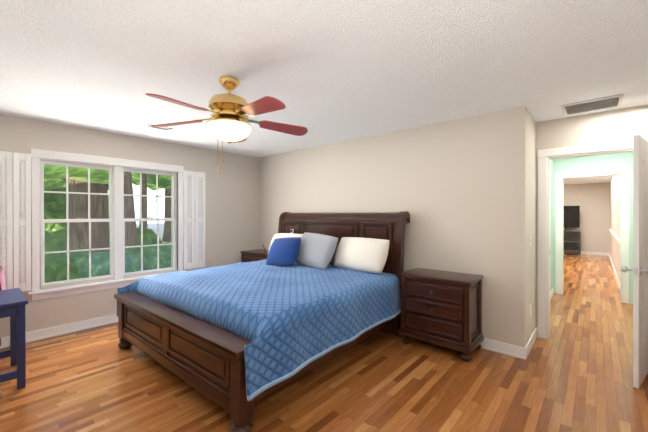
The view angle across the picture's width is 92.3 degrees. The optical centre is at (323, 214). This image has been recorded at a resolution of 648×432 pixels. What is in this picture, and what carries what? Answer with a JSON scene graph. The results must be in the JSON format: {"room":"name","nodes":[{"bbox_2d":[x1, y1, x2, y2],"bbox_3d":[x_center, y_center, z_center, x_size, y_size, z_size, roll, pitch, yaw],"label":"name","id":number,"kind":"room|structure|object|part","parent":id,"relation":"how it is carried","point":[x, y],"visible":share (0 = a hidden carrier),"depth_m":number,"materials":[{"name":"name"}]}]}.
{"room":"bedroom","nodes":[
{"label":"bedroom","id":0,"kind":"room"},
{"bbox_2d":[0,114,258,337],"bbox_3d":[-2.352,0.166,4.545,0.160,2.440,5.009,0,0,41],"label":"wall","id":1,"kind":"structure","parent":0,"point":[231,208],"depth_m":4.36,"materials":[{"name":"beige paint"}]},
{"bbox_2d":[0,151,30,291],"bbox_3d":[-3.300,0.084,3.301,0.042,1.490,0.284,0,0,41],"label":"window shutter","id":2,"kind":"object","parent":1,"relation":"attached to","point":[15,231],"visible":0.9,"depth_m":3.31,"materials":[{"name":"white wood"}]},
{"bbox_2d":[0,314,117,348],"bbox_3d":[-2.508,1.335,4.226,0.028,0.105,3.960,0,0,41],"label":"baseboard","id":3,"kind":"structure","parent":1,"relation":"attached to","point":[31,336],"depth_m":3.63,"materials":[{"name":"white wood"}]},
{"bbox_2d":[28,148,182,300],"bbox_3d":[-2.704,0.110,4.077,0.205,1.675,1.720,0,0,41],"label":"window","id":4,"kind":"structure","parent":1,"relation":"in","point":[117,168],"depth_m":3.93,"materials":[{"name":"white wood"}]},
{"bbox_3d":[-2.725,0.098,4.095,0.044,1.358,1.436,0,0,41],"label":"glass","id":5,"kind":"part","parent":4,"relation":"part of","materials":[{"name":"clear glass"}]},
{"bbox_2d":[183,170,205,269],"bbox_3d":[-1.994,0.081,4.795,0.042,1.490,0.349,0,0,41],"label":"window shutter","id":6,"kind":"object","parent":1,"relation":"attached to","point":[194,254],"visible":0.96,"depth_m":4.77,"materials":[{"name":"white wood"}]},
{"bbox_2d":[0,253,647,431],"bbox_3d":[3.063,1.433,6.296,6.010,0.100,14.770,0,0,41],"label":"floor","id":7,"kind":"structure","parent":0,"point":[573,372],"depth_m":2.51,"materials":[{"name":"brown wood"}]},
{"bbox_2d":[0,266,5,289],"bbox_3d":[-3.366,0.923,2.811,0.542,0.935,0.682,0,0,41],"label":"chair","id":8,"kind":"object","parent":7,"relation":"on","point":[2,283],"visible":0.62,"depth_m":2.96,"materials":[{"name":"pink fabric"}]},
{"bbox_2d":[0,288,27,389],"bbox_3d":[-2.876,1.041,2.439,0.655,0.700,0.755,0,0,41],"label":"desk","id":9,"kind":"object","parent":7,"relation":"on","point":[13,302],"visible":1,"depth_m":2.49,"materials":[{"name":"blue paint"}]},
{"bbox_2d":[240,249,268,261],"bbox_3d":[-1.027,1.005,5.256,0.740,0.760,0.479,0,0,41],"label":"nightstand","id":10,"kind":"object","parent":7,"relation":"on","point":[252,255],"visible":0.12,"depth_m":5.17,"materials":[{"name":"brown wood"}]},
{"bbox_2d":[114,211,409,431],"bbox_3d":[-0.556,0.674,3.514,2.306,1.430,2.509,0,0,40],"label":"bed","id":11,"kind":"object","parent":7,"relation":"on","point":[236,341],"visible":1,"depth_m":2.73,"materials":[{"name":"blue fabric"}]},
{"bbox_3d":[-0.547,0.884,3.527,1.900,0.290,1.880,0,0,40],"label":"mattress","id":12,"kind":"part","parent":11,"relation":"part of","materials":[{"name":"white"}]},
{"bbox_2d":[116,259,400,400],"bbox_3d":[-0.660,0.876,3.389,2.306,0.464,2.098,0,0,40],"label":"quilt","id":13,"kind":"object","parent":11,"relation":"on","point":[280,319],"depth_m":2.57,"materials":[{"name":"blue fabric"}]},
{"bbox_2d":[266,237,300,265],"bbox_3d":[-0.523,0.477,4.026,0.480,0.420,0.168,-6,-36,31],"label":"pillow","id":14,"kind":"object","parent":11,"relation":"on","point":[285,251],"depth_m":3.94,"materials":[{"name":"blue fabric"}]},
{"bbox_2d":[268,233,302,251],"bbox_3d":[-0.528,0.466,4.522,0.700,0.420,0.208,0,-24,36],"label":"pillow","id":15,"kind":"object","parent":11,"relation":"on","point":[277,235],"depth_m":4.57,"materials":[{"name":"white"}]},
{"bbox_2d":[295,232,337,269],"bbox_3d":[-0.129,0.453,3.985,0.680,0.460,0.198,6,-26,45],"label":"pillow","id":16,"kind":"object","parent":11,"relation":"on","point":[316,251],"depth_m":3.84,"materials":[{"name":"grey fabric"}]},
{"bbox_2d":[333,237,389,273],"bbox_3d":[0.431,0.468,3.704,0.740,0.420,0.218,0,-26,43],"label":"pillow","id":17,"kind":"object","parent":11,"relation":"on","point":[353,254],"depth_m":3.58,"materials":[{"name":"white fabric"}]},
{"bbox_2d":[399,268,483,361],"bbox_3d":[1.224,1.009,3.288,0.740,0.760,0.479,0,0,41],"label":"nightstand","id":18,"kind":"object","parent":7,"relation":"on","point":[441,308],"visible":1,"depth_m":3.12,"materials":[{"name":"brown wood"}]},
{"bbox_2d":[563,231,580,255],"bbox_3d":[8.473,0.967,10.803,0.660,0.810,0.440,0,0,41],"label":"tv stand","id":19,"kind":"object","parent":7,"relation":"on","point":[572,241],"visible":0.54,"depth_m":10.83,"materials":[{"name":"grey wood"}]},
{"bbox_2d":[564,206,579,230],"bbox_3d":[8.427,0.127,10.855,0.760,0.870,0.180,0,0,41],"label":"tv","id":20,"kind":"object","parent":19,"relation":"on","point":[571,216],"visible":0.71,"depth_m":10.72,"materials":[{"name":"black plastic"}]},
{"bbox_2d":[0,0,647,184],"bbox_3d":[3.063,-1.107,6.290,6.010,0.100,14.770,0,0,41],"label":"ceiling","id":21,"kind":"structure","parent":0,"point":[325,72],"depth_m":2.13,"materials":[{"name":"white paint"}]},
{"bbox_2d":[144,124,172,130],"bbox_3d":[-1.989,-1.046,3.741,0.140,0.012,0.280,0,0,41],"label":"ceiling vent","id":22,"kind":"object","parent":21,"relation":"in","point":[160,128],"visible":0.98,"depth_m":3.75,"materials":[{"name":"grey metal"}]},
{"bbox_2d":[146,75,307,171],"bbox_3d":[-0.713,-0.684,2.383,1.223,0.730,1.250,0,0,41],"label":"ceiling fan","id":23,"kind":"object","parent":21,"relation":"hanging from","point":[228,120],"visible":1,"depth_m":2.31,"materials":[{"name":"gold metal"}]},
{"bbox_2d":[562,94,623,115],"bbox_3d":[2.565,-1.044,2.986,0.430,0.012,0.380,0,0,41],"label":"ceiling vent","id":24,"kind":"object","parent":21,"relation":"in","point":[614,101],"visible":1,"depth_m":2.96,"materials":[{"name":"grey metal"}]},
{"bbox_2d":[259,106,535,347],"bbox_3d":[0.649,0.166,4.694,4.162,2.440,0.834,0,0,41],"label":"wall","id":25,"kind":"structure","parent":0,"point":[462,191],"depth_m":3.49,"materials":[{"name":"beige paint"}]},
{"bbox_2d":[480,338,527,359],"bbox_3d":[0.373,1.334,4.368,4.178,0.105,0.032,0,0,41],"label":"baseboard","id":26,"kind":"structure","parent":25,"relation":"attached to","point":[498,347],"depth_m":3.11,"materials":[{"name":"white wood"}]},
{"bbox_2d":[526,328,537,353],"bbox_3d":[2.198,1.337,3.278,0.038,0.105,0.689,0,0,41],"label":"baseboard","id":27,"kind":"structure","parent":25,"relation":"attached to","point":[534,335],"depth_m":3.28,"materials":[{"name":"white wood"}]},
{"bbox_2d":[550,160,552,291],"bbox_3d":[3.200,0.166,4.619,0.120,2.440,2.411,0,0,41],"label":"wall","id":28,"kind":"structure","parent":0,"point":[551,247],"depth_m":5.30,"materials":[{"name":"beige paint"}]},
{"bbox_2d":[550,287,553,299],"bbox_3d":[3.251,1.334,4.577,0.016,0.105,2.411,0,0,41],"label":"baseboard","id":29,"kind":"structure","parent":28,"relation":"attached to","point":[552,291],"depth_m":5.26,"materials":[{"name":"white wood"}]},
{"bbox_2d":[564,183,609,252],"bbox_3d":[8.546,0.152,11.189,3.100,2.440,0.120,0,0,41],"label":"wall","id":30,"kind":"structure","parent":0,"point":[592,200],"depth_m":10.59,"materials":[{"name":"beige paint"}]},
{"bbox_2d":[563,251,607,255],"bbox_3d":[8.426,1.319,11.206,2.660,0.105,0.016,0,0,41],"label":"baseboard","id":31,"kind":"structure","parent":30,"relation":"attached to","point":[582,252],"depth_m":10.62,"materials":[{"name":"white wood"}]},
{"bbox_2d":[535,104,647,327],"bbox_3d":[3.030,0.170,3.086,1.538,2.440,0.120,0,0,41],"label":"wall","id":32,"kind":"structure","parent":0,"point":[628,123],"depth_m":3.25,"materials":[{"name":"beige paint"}]},
{"bbox_2d":[538,138,647,338],"bbox_3d":[2.842,0.329,3.246,1.000,2.120,0.149,0,0,41],"label":"door frame","id":33,"kind":"structure","parent":32,"relation":"attached to","point":[546,157],"depth_m":3.35,"materials":[{"name":"white wood"}]},
{"bbox_2d":[621,135,647,388],"bbox_3d":[2.797,0.372,2.713,0.769,2.020,0.195,0,0,-37],"label":"door leaf","id":34,"kind":"structure","parent":32,"relation":"in","point":[640,258],"depth_m":2.50,"materials":[{"name":"white wood"}]},
{"bbox_2d":[553,152,632,303],"bbox_3d":[4.533,0.165,5.134,1.450,2.440,0.120,0,0,41],"label":"wall","id":35,"kind":"structure","parent":0,"point":[611,161],"depth_m":5.09,"materials":[{"name":"green paint"}]},
{"bbox_2d":[609,176,619,281],"bbox_3d":[7.166,0.160,7.613,0.150,2.440,7.080,0,0,41],"label":"wall","id":36,"kind":"structure","parent":0,"point":[614,229],"depth_m":7.24,"materials":[{"name":"beige paint"}]},
{"bbox_2d":[609,253,619,289],"bbox_3d":[7.126,1.327,7.651,0.016,0.105,7.080,0,0,41],"label":"baseboard","id":37,"kind":"structure","parent":36,"relation":"attached to","point":[614,270],"depth_m":7.12,"materials":[{"name":"white wood"}]},
{"label":"outside","id":38,"kind":"structure","parent":0,"visible":0},
{"bbox_2d":[51,223,170,242],"bbox_3d":[-22.884,1.832,26.642,59.840,0.110,90.000,0,0,41],"label":"ground","id":39,"kind":"structure","parent":38,"point":[153,226],"depth_m":39.46,"materials":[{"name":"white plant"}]},
{"bbox_2d":[44,164,170,253],"bbox_3d":[-15.139,-3.184,20.402,32.481,13.248,35.982,0,0,41],"label":"trees","id":40,"kind":"object","parent":39,"relation":"on","point":[73,209],"depth_m":10.13,"materials":[{"name":"green plant"}]},
{"bbox_2d":[45,227,170,282],"bbox_3d":[-7.741,1.327,10.451,8.504,1.575,13.399,0,0,41],"label":"hedge","id":41,"kind":"object","parent":39,"relation":"on","point":[57,272],"depth_m":7.76,"materials":[{"name":"green plant"}]}
]}

